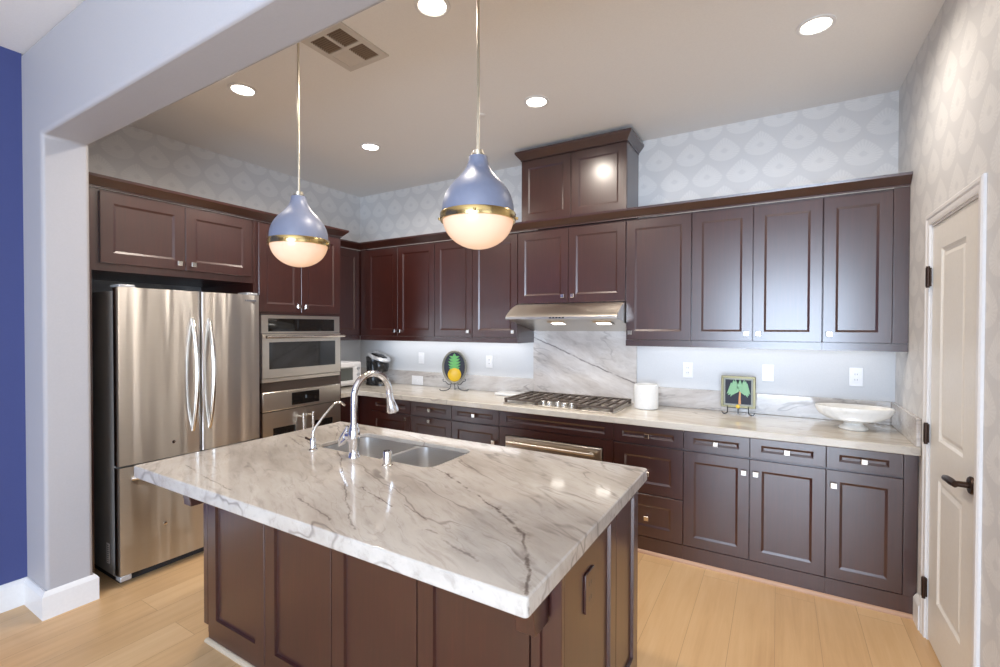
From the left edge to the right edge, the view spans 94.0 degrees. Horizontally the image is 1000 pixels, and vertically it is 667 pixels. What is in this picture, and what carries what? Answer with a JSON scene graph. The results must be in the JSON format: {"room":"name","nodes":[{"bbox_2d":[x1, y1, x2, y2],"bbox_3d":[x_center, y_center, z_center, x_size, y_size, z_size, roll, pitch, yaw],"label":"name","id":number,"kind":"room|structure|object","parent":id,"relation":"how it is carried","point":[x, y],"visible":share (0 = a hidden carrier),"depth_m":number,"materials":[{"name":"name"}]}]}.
{"room":"kitchen","nodes":[
{"label":"kitchen","id":0,"kind":"room"},
{"bbox_2d":[0,46,26,584],"bbox_3d":[-3.783,0.003,0.690,0.100,3.010,4.416,1,1,31],"label":"wall","id":1,"kind":"structure","parent":0,"point":[13,499],"depth_m":2.52,"materials":[{"name":"blue paint"}]},
{"bbox_2d":[0,572,98,620],"bbox_3d":[-3.558,1.438,0.700,0.300,0.142,4.633,1,1,31],"label":"baseboard","id":2,"kind":"structure","parent":1,"relation":"attached to","point":[45,605],"depth_m":2.51,"materials":[{"name":"white wood"}]},
{"bbox_2d":[21,0,384,590],"bbox_3d":[0.180,0.007,1.016,7.730,3.010,0.198,1,1,31],"label":"wall","id":3,"kind":"structure","parent":0,"point":[107,66],"depth_m":2.43,"materials":[{"name":"white paint"}]},
{"bbox_2d":[88,125,359,361],"bbox_3d":[-2.324,-0.042,4.268,0.100,3.010,2.830,1,1,31],"label":"wall","id":4,"kind":"structure","parent":0,"point":[129,153],"depth_m":3.91,"materials":[{"name":"paper"}]},
{"bbox_2d":[89,172,348,237],"bbox_3d":[-2.003,-0.888,3.514,0.380,0.066,1.865,1,1,31],"label":"crown molding","id":5,"kind":"structure","parent":4,"relation":"attached to","point":[95,180],"depth_m":3.05,"materials":[{"name":"brown wood"}]},
{"bbox_2d":[341,247,360,339],"bbox_3d":[-1.680,-0.402,4.893,0.358,0.939,0.886,1,1,31],"label":"upper cabinet","id":6,"kind":"object","parent":4,"relation":"attached to","point":[350,258],"visible":0.3,"depth_m":4.79,"materials":[{"name":"brown wood"}]},
{"bbox_2d":[0,551,941,666],"bbox_3d":[-0.211,1.561,0.287,7.830,0.080,7.544,1,1,31],"label":"floor","id":7,"kind":"structure","parent":0,"point":[688,615],"depth_m":2.37,"materials":[{"name":"brown wood"}]},
{"bbox_2d":[89,186,255,573],"bbox_3d":[-2.402,0.311,3.277,0.782,2.326,1.012,1,1,31],"label":"cabinet","id":8,"kind":"object","parent":7,"relation":"on","point":[134,239],"visible":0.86,"depth_m":3.02,"materials":[{"name":"brown wood"}]},
{"bbox_2d":[92,284,258,582],"bbox_3d":[-2.291,0.589,3.255,0.864,1.768,0.866,1,1,31],"label":"refrigerator","id":9,"kind":"object","parent":7,"relation":"on","point":[176,372],"visible":0.76,"depth_m":2.88,"materials":[{"name":"metal"}]},
{"bbox_2d":[256,220,340,438],"bbox_3d":[-1.940,0.302,4.053,0.782,2.326,0.794,1,1,31],"label":"tall cabinet","id":10,"kind":"object","parent":7,"relation":"on","point":[282,288],"visible":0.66,"depth_m":3.82,"materials":[{"name":"brown wood"}]},
{"bbox_2d":[260,375,340,438],"bbox_3d":[-1.844,0.771,4.003,0.650,0.786,0.736,1,1,31],"label":"wall oven","id":11,"kind":"object","parent":10,"relation":"in","point":[291,405],"visible":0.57,"depth_m":3.80,"materials":[{"name":"metal"}]},
{"bbox_2d":[260,315,344,382],"bbox_3d":[-1.843,0.113,3.996,0.648,0.526,0.740,1,1,31],"label":"microwave oven","id":12,"kind":"object","parent":10,"relation":"in","point":[292,347],"visible":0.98,"depth_m":3.81,"materials":[{"name":"metal"}]},
{"bbox_2d":[341,395,363,424],"bbox_3d":[-1.542,1.023,4.828,0.686,0.865,0.886,1,1,31],"label":"base cabinet","id":13,"kind":"object","parent":7,"relation":"on","point":[345,410],"visible":0.09,"depth_m":4.45,"materials":[{"name":"brown wood"}]},
{"bbox_2d":[341,381,921,455],"bbox_3d":[0.212,0.584,3.778,4.767,0.046,0.889,1,1,31],"label":"countertop","id":14,"kind":"structure","parent":13,"relation":"on","point":[879,437],"depth_m":3.10,"materials":[{"name":"stone"}]},
{"bbox_2d":[341,361,360,385],"bbox_3d":[-1.672,0.418,4.774,0.370,0.250,0.395,1,1,31],"label":"toaster oven","id":15,"kind":"object","parent":14,"relation":"on","point":[350,370],"visible":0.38,"depth_m":4.73,"materials":[{"name":"white plastic"}]},
{"bbox_2d":[366,351,391,385],"bbox_3d":[-1.288,0.366,4.949,0.304,0.351,0.224,1,1,31],"label":"coffee maker","id":16,"kind":"object","parent":14,"relation":"on","point":[377,361],"visible":0.9,"depth_m":4.89,"materials":[{"name":"black plastic"}]},
{"bbox_2d":[439,379,468,390],"bbox_3d":[-0.438,0.465,4.500,0.283,0.167,0.088,0,1,1],"label":"stand","id":17,"kind":"object","parent":14,"relation":"on","point":[443,379],"visible":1,"depth_m":4.47,"materials":[{"name":"metal"}]},
{"bbox_2d":[442,350,466,383],"bbox_3d":[-0.438,0.322,4.486,0.240,0.320,0.020,0,1,1],"label":"plaque","id":18,"kind":"object","parent":17,"relation":"on","point":[454,365],"visible":1,"depth_m":4.48,"materials":[{"name":"multicoloured ceramic"}]},
{"bbox_2d":[495,391,524,395],"bbox_3d":[0.103,0.543,4.211,0.260,0.022,0.170,1,1,31],"label":"serving tray","id":19,"kind":"object","parent":14,"relation":"on","point":[502,393],"visible":0.56,"depth_m":4.18,"materials":[{"name":"white ceramic"}]},
{"bbox_2d":[503,391,631,413],"bbox_3d":[0.539,0.540,3.730,0.900,0.044,0.500,1,1,31],"label":"gas cooktop","id":20,"kind":"object","parent":14,"relation":"in","point":[557,400],"visible":1,"depth_m":3.65,"materials":[{"name":"metal"}]},
{"bbox_2d":[634,383,658,409],"bbox_3d":[1.107,0.474,3.536,0.178,0.183,0.178,1,1,31],"label":"canister","id":21,"kind":"object","parent":14,"relation":"on","point":[646,395],"visible":1,"depth_m":3.46,"materials":[{"name":"white ceramic"}]},
{"bbox_2d":[722,405,754,415],"bbox_3d":[1.669,0.530,3.273,0.210,0.080,0.042,1,1,31],"label":"easel stand","id":22,"kind":"object","parent":14,"relation":"on","point":[727,405],"visible":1,"depth_m":3.28,"materials":[{"name":"metal"}]},
{"bbox_2d":[721,375,755,408],"bbox_3d":[1.667,0.411,3.268,0.218,0.226,0.024,1,1,31],"label":"tile","id":23,"kind":"structure","parent":22,"relation":"on","point":[736,391],"depth_m":3.26,"materials":[{"name":"multicoloured ceramic"}]},
{"bbox_2d":[815,403,894,430],"bbox_3d":[2.139,0.509,2.824,0.391,0.136,0.216,1,1,31],"label":"footed bowl","id":24,"kind":"object","parent":14,"relation":"on","point":[853,416],"visible":1,"depth_m":2.77,"materials":[{"name":"white ceramic"}]},
{"bbox_2d":[364,396,411,431],"bbox_3d":[-0.920,1.027,4.610,0.599,0.865,0.625,1,1,31],"label":"base cabinet","id":25,"kind":"object","parent":7,"relation":"on","point":[375,408],"visible":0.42,"depth_m":4.37,"materials":[{"name":"brown wood"}]},
{"bbox_2d":[183,437,637,666],"bbox_3d":[-0.480,1.050,2.047,1.876,0.890,1.055,1,1,31],"label":"kitchen island","id":26,"kind":"object","parent":7,"relation":"on","point":[273,597],"visible":0.49,"depth_m":1.75,"materials":[{"name":"brown wood"}]},
{"bbox_2d":[204,637,254,666],"bbox_3d":[-0.419,1.486,2.139,1.862,0.019,0.832,1,1,31],"label":"trim","id":27,"kind":"structure","parent":26,"relation":"attached to","point":[209,641],"depth_m":2.16,"materials":[{"name":"white wood"}]},
{"bbox_2d":[134,422,646,617],"bbox_3d":[-0.485,0.609,2.038,1.948,0.052,1.133,1,1,31],"label":"island countertop","id":28,"kind":"structure","parent":26,"relation":"on","point":[495,526],"depth_m":1.66,"materials":[{"name":"stone"}]},
{"bbox_2d":[305,401,345,450],"bbox_3d":[-0.876,0.463,2.367,0.203,0.228,0.069,0,1,-36],"label":"water tap","id":29,"kind":"object","parent":28,"relation":"on","point":[312,439],"visible":1,"depth_m":2.32,"materials":[{"name":"silver metal"}]},
{"bbox_2d":[338,370,398,458],"bbox_3d":[-0.624,0.379,2.275,0.305,0.400,0.108,-1,1,-40],"label":"faucet","id":30,"kind":"object","parent":28,"relation":"on","point":[352,435],"visible":1,"depth_m":2.19,"materials":[{"name":"silver metal"}]},
{"bbox_2d":[382,450,392,466],"bbox_3d":[-0.498,0.550,2.063,0.048,0.065,0.048,1,1,31],"label":"air gap cap","id":31,"kind":"object","parent":28,"relation":"on","point":[387,454],"visible":1,"depth_m":2.04,"materials":[{"name":"silver metal"}]},
{"bbox_2d":[324,437,465,466],"bbox_3d":[-0.542,0.705,2.361,0.767,0.206,0.355,1,1,31],"label":"sink","id":32,"kind":"object","parent":28,"relation":"in","point":[405,453],"visible":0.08,"depth_m":2.46,"materials":[{"name":"metal"}]},
{"bbox_2d":[324,437,414,458],"bbox_3d":[-0.696,0.703,2.452,0.410,0.206,0.355,1,1,31],"label":"basin","id":33,"kind":"object","parent":32,"relation":"in","point":[368,446],"depth_m":2.63,"materials":[{"name":"silver metal"}]},
{"bbox_2d":[392,447,465,466],"bbox_3d":[-0.359,0.707,2.251,0.339,0.206,0.355,1,1,31],"label":"basin","id":34,"kind":"object","parent":32,"relation":"in","point":[416,456],"depth_m":2.43,"materials":[{"name":"silver metal"}]},
{"bbox_2d":[584,565,594,614],"bbox_3d":[0.291,0.833,1.519,0.008,0.125,0.082,1,1,31],"label":"handle","id":35,"kind":"object","parent":26,"relation":"attached to","point":[589,572],"depth_m":1.51,"materials":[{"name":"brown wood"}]},
{"bbox_2d":[411,401,452,437],"bbox_3d":[-0.466,1.032,4.339,0.458,0.865,0.625,1,1,31],"label":"base cabinet","id":36,"kind":"object","parent":7,"relation":"on","point":[433,419],"visible":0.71,"depth_m":4.08,"materials":[{"name":"brown wood"}]},
{"bbox_2d":[452,406,498,445],"bbox_3d":[-0.066,1.036,4.101,0.471,0.865,0.625,1,1,31],"label":"base cabinet","id":37,"kind":"object","parent":7,"relation":"on","point":[479,425],"visible":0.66,"depth_m":3.85,"materials":[{"name":"brown wood"}]},
{"bbox_2d":[499,411,613,462],"bbox_3d":[0.544,1.041,3.755,0.930,0.865,0.597,1,1,31],"label":"base cabinet","id":38,"kind":"object","parent":7,"relation":"on","point":[559,429],"visible":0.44,"depth_m":3.46,"materials":[{"name":"brown wood"}]},
{"bbox_2d":[505,435,602,460],"bbox_3d":[0.513,1.084,3.721,0.784,0.552,0.632,1,1,31],"label":"oven","id":39,"kind":"object","parent":38,"relation":"in","point":[546,446],"visible":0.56,"depth_m":3.46,"materials":[{"name":"metal"}]},
{"bbox_2d":[614,423,683,558],"bbox_3d":[1.135,1.048,3.387,0.459,0.865,0.625,1,1,31],"label":"base cabinet","id":40,"kind":"object","parent":7,"relation":"on","point":[660,451],"visible":0.71,"depth_m":3.11,"materials":[{"name":"brown wood"}]},
{"bbox_2d":[683,431,825,592],"bbox_3d":[1.659,1.053,3.075,0.758,0.865,0.625,1,1,31],"label":"base cabinet","id":41,"kind":"object","parent":7,"relation":"on","point":[755,507],"visible":0.98,"depth_m":2.81,"materials":[{"name":"brown wood"}]},
{"bbox_2d":[824,446,918,613],"bbox_3d":[2.155,1.058,2.780,0.395,0.865,0.625,1,1,31],"label":"base cabinet","id":42,"kind":"object","parent":7,"relation":"on","point":[871,497],"visible":0.88,"depth_m":2.53,"materials":[{"name":"brown wood"}]},
{"bbox_2d":[0,0,944,196],"bbox_3d":[-0.205,-1.529,0.245,7.830,0.080,7.544,1,1,31],"label":"ceiling","id":43,"kind":"structure","parent":0,"point":[655,68],"depth_m":2.80,"materials":[{"name":"paint"}]},
{"bbox_2d":[227,83,257,96],"bbox_3d":[-1.610,-1.523,2.921,0.168,0.007,0.168,1,1,31],"label":"recessed light","id":44,"kind":"object","parent":43,"relation":"in","point":[241,89],"visible":1,"depth_m":2.91,"materials":[{"name":"white"}]},
{"bbox_2d":[267,43,329,266],"bbox_3d":[-0.987,-0.922,2.287,0.285,1.190,0.285,1,1,31],"label":"pendant light","id":45,"kind":"object","parent":43,"relation":"hanging from","point":[297,237],"visible":0.94,"depth_m":2.21,"materials":[{"name":"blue metal"}]},
{"bbox_2d":[301,22,388,71],"bbox_3d":[-0.821,-1.515,2.476,0.300,0.010,0.337,1,1,31],"label":"ceiling vent","id":46,"kind":"object","parent":43,"relation":"in","point":[339,43],"visible":0.99,"depth_m":2.47,"materials":[{"name":"metal"}]},
{"bbox_2d":[360,143,380,150],"bbox_3d":[-1.067,-1.534,3.842,0.168,0.007,0.168,1,1,31],"label":"recessed light","id":47,"kind":"object","parent":43,"relation":"in","point":[366,146],"visible":1,"depth_m":3.83,"materials":[{"name":"white"}]},
{"bbox_2d":[414,0,449,17],"bbox_3d":[-0.313,-1.510,2.153,0.168,0.007,0.168,1,1,31],"label":"recessed light","id":48,"kind":"object","parent":43,"relation":"in","point":[427,8],"visible":1,"depth_m":2.16,"materials":[{"name":"white"}]},
{"bbox_2d":[438,0,517,249],"bbox_3d":[-0.082,-0.913,1.748,0.285,1.190,0.285,1,1,31],"label":"pendant light","id":49,"kind":"object","parent":43,"relation":"hanging from","point":[477,213],"visible":1,"depth_m":1.66,"materials":[{"name":"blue metal"}]},
{"bbox_2d":[524,95,548,107],"bbox_3d":[0.239,-1.521,3.067,0.168,0.007,0.168,1,1,31],"label":"recessed light","id":50,"kind":"object","parent":43,"relation":"in","point":[536,101],"visible":1,"depth_m":3.06,"materials":[{"name":"white"}]},
{"bbox_2d":[796,14,836,36],"bbox_3d":[1.549,-1.508,2.288,0.168,0.007,0.168,1,1,31],"label":"recessed light","id":51,"kind":"object","parent":43,"relation":"in","point":[818,24],"visible":1,"depth_m":2.28,"materials":[{"name":"white"}]},
{"bbox_2d":[360,90,898,401],"bbox_3d":[0.466,-0.035,4.196,4.769,3.010,0.100,1,1,31],"label":"wall","id":52,"kind":"structure","parent":0,"point":[859,137],"depth_m":3.39,"materials":[{"name":"paint"}]},
{"bbox_2d":[360,242,435,341],"bbox_3d":[-0.965,-0.399,4.772,0.992,0.939,0.362,1,1,31],"label":"upper cabinet","id":53,"kind":"object","parent":52,"relation":"attached to","point":[397,284],"visible":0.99,"depth_m":4.62,"materials":[{"name":"brown wood"}]},
{"bbox_2d":[419,352,423,363],"bbox_3d":[-0.828,0.258,4.907,0.072,0.116,0.008,1,1,31],"label":"light switch","id":54,"kind":"object","parent":52,"relation":"attached to","point":[421,355],"visible":1,"depth_m":4.90,"materials":[{"name":"white plastic"}]},
{"bbox_2d":[361,367,532,391],"bbox_3d":[-0.646,0.472,4.793,2.212,0.146,0.020,1,1,31],"label":"backsplash","id":55,"kind":"structure","parent":52,"relation":"attached to","point":[473,382],"depth_m":4.57,"materials":[{"name":"stone"}]},
{"bbox_2d":[412,375,422,384],"bbox_3d":[-0.870,0.493,4.910,0.150,0.094,0.008,1,1,31],"label":"outlet","id":56,"kind":"object","parent":55,"relation":"attached to","point":[416,380],"visible":1,"depth_m":4.91,"materials":[{"name":"white plastic"}]},
{"bbox_2d":[435,240,472,341],"bbox_3d":[-0.354,-0.393,4.409,0.428,0.939,0.362,1,1,31],"label":"upper cabinet","id":57,"kind":"object","parent":52,"relation":"attached to","point":[453,261],"visible":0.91,"depth_m":4.28,"materials":[{"name":"brown wood"}]},
{"bbox_2d":[486,355,492,367],"bbox_3d":[-0.103,0.270,4.475,0.072,0.116,0.008,1,1,31],"label":"outlet","id":58,"kind":"object","parent":52,"relation":"attached to","point":[489,359],"visible":1,"depth_m":4.47,"materials":[{"name":"white plastic"}]},
{"bbox_2d":[472,232,533,342],"bbox_3d":[0.028,-0.390,4.181,0.459,0.939,0.362,1,1,31],"label":"upper cabinet","id":59,"kind":"object","parent":52,"relation":"attached to","point":[495,269],"visible":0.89,"depth_m":4.05,"materials":[{"name":"brown wood"}]},
{"bbox_2d":[518,220,626,304],"bbox_3d":[0.619,-0.548,3.827,0.913,0.610,0.362,1,1,31],"label":"upper cabinet","id":60,"kind":"object","parent":52,"relation":"attached to","point":[586,263],"visible":0.98,"depth_m":3.67,"materials":[{"name":"brown wood"}]},
{"bbox_2d":[505,302,625,330],"bbox_3d":[0.567,-0.129,3.746,0.910,0.222,0.520,1,1,31],"label":"range hood","id":61,"kind":"object","parent":60,"relation":"attached to","point":[600,316],"visible":0.98,"depth_m":3.62,"materials":[{"name":"metal"}]},
{"bbox_2d":[548,322,568,324],"bbox_3d":[0.464,-0.081,3.715,0.148,0.026,0.104,1,1,31],"label":"lamp","id":62,"kind":"object","parent":61,"relation":"attached to","point":[551,323],"depth_m":3.70,"materials":[{"name":"white"}]},
{"bbox_2d":[592,321,614,324],"bbox_3d":[0.784,-0.078,3.525,0.148,0.026,0.104,1,1,31],"label":"lamp","id":63,"kind":"object","parent":61,"relation":"attached to","point":[593,322],"depth_m":3.50,"materials":[{"name":"white"}]},
{"bbox_2d":[340,171,912,249],"bbox_3d":[0.283,-0.883,3.524,4.407,0.066,0.553,1,1,31],"label":"crown molding","id":64,"kind":"structure","parent":60,"relation":"attached to","point":[903,179],"depth_m":3.18,"materials":[{"name":"brown wood"}]},
{"bbox_2d":[515,127,643,229],"bbox_3d":[0.633,-1.212,3.802,0.971,0.581,0.378,1,1,31],"label":"upper cabinet","id":65,"kind":"object","parent":52,"relation":"attached to","point":[600,172],"visible":0.84,"depth_m":3.64,"materials":[{"name":"brown wood"}]},
{"bbox_2d":[533,331,636,402],"bbox_3d":[0.704,0.159,3.986,0.923,0.799,0.020,1,1,31],"label":"backsplash","id":66,"kind":"structure","parent":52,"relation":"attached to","point":[591,363],"depth_m":3.96,"materials":[{"name":"stone"}]},
{"bbox_2d":[626,212,692,346],"bbox_3d":[1.208,-0.378,3.479,0.454,0.939,0.362,1,1,31],"label":"upper cabinet","id":67,"kind":"object","parent":52,"relation":"attached to","point":[659,248],"visible":0.97,"depth_m":3.35,"materials":[{"name":"brown wood"}]},
{"bbox_2d":[683,362,692,377],"bbox_3d":[1.433,0.279,3.560,0.072,0.116,0.008,1,1,31],"label":"outlet","id":68,"kind":"object","parent":52,"relation":"attached to","point":[687,367],"visible":1,"depth_m":3.56,"materials":[{"name":"white plastic"}]},
{"bbox_2d":[686,366,689,374],"bbox_3d":[1.432,0.279,3.558,0.032,0.068,0.003,1,1,31],"label":"socket","id":69,"kind":"object","parent":68,"relation":"attached to","point":[687,367],"depth_m":3.56,"materials":[{"name":"white plastic"}]},
{"bbox_2d":[691,197,822,349],"bbox_3d":[1.726,-0.372,3.171,0.748,0.939,0.362,1,1,31],"label":"upper cabinet","id":70,"kind":"object","parent":52,"relation":"attached to","point":[757,269],"visible":1,"depth_m":3.02,"materials":[{"name":"brown wood"}]},
{"bbox_2d":[762,365,773,381],"bbox_3d":[1.889,0.279,3.289,0.072,0.116,0.008,1,1,31],"label":"light switch","id":71,"kind":"object","parent":52,"relation":"attached to","point":[767,370],"visible":1,"depth_m":3.29,"materials":[{"name":"white plastic"}]},
{"bbox_2d":[658,387,890,424],"bbox_3d":[1.783,0.497,3.348,1.586,0.146,0.020,1,1,31],"label":"backsplash","id":72,"kind":"structure","parent":52,"relation":"attached to","point":[768,404],"depth_m":3.28,"materials":[{"name":"stone"}]},
{"bbox_2d":[849,368,862,386],"bbox_3d":[2.316,0.283,3.035,0.074,0.120,0.008,1,1,31],"label":"outlet","id":73,"kind":"object","parent":52,"relation":"attached to","point":[855,374],"visible":1,"depth_m":3.03,"materials":[{"name":"white plastic"}]},
{"bbox_2d":[853,372,858,381],"bbox_3d":[2.314,0.283,3.033,0.032,0.068,0.003,1,1,31],"label":"socket","id":74,"kind":"object","parent":73,"relation":"attached to","point":[855,374],"depth_m":3.03,"materials":[{"name":"white plastic"}]},
{"bbox_2d":[822,186,909,351],"bbox_3d":[2.222,-0.368,2.875,0.403,0.939,0.362,1,1,31],"label":"upper cabinet","id":75,"kind":"object","parent":52,"relation":"attached to","point":[866,235],"visible":0.98,"depth_m":2.74,"materials":[{"name":"brown wood"}]},
{"bbox_2d":[895,0,999,666],"bbox_3d":[1.860,0.000,1.778,0.100,3.010,2.830,1,1,31],"label":"wall","id":76,"kind":"structure","parent":0,"point":[949,96],"depth_m":1.92,"materials":[{"name":"paint"}]},
{"bbox_2d":[638,548,912,619],"bbox_3d":[0.418,1.469,3.482,4.061,0.021,0.016,1,1,31],"label":"trim","id":77,"kind":"structure","parent":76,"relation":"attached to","point":[733,573],"depth_m":2.73,"materials":[{"name":"brown wood"}]},
{"bbox_2d":[891,402,921,446],"bbox_3d":[2.316,0.507,2.671,0.020,0.146,0.638,1,1,31],"label":"backsplash","id":78,"kind":"structure","parent":76,"relation":"attached to","point":[908,424],"depth_m":2.57,"materials":[{"name":"stone"}]},
{"bbox_2d":[913,593,919,629],"bbox_3d":[2.143,1.426,2.394,0.019,0.142,0.104,1,1,31],"label":"baseboard","id":79,"kind":"structure","parent":76,"relation":"attached to","point":[916,599],"depth_m":2.38,"materials":[{"name":"white wood"}]},
{"bbox_2d":[919,173,986,666],"bbox_3d":[1.948,0.462,1.997,0.164,2.081,0.755,1,1,31],"label":"door","id":80,"kind":"structure","parent":76,"relation":"in","point":[955,231],"depth_m":1.98,"materials":[{"name":"paint"}]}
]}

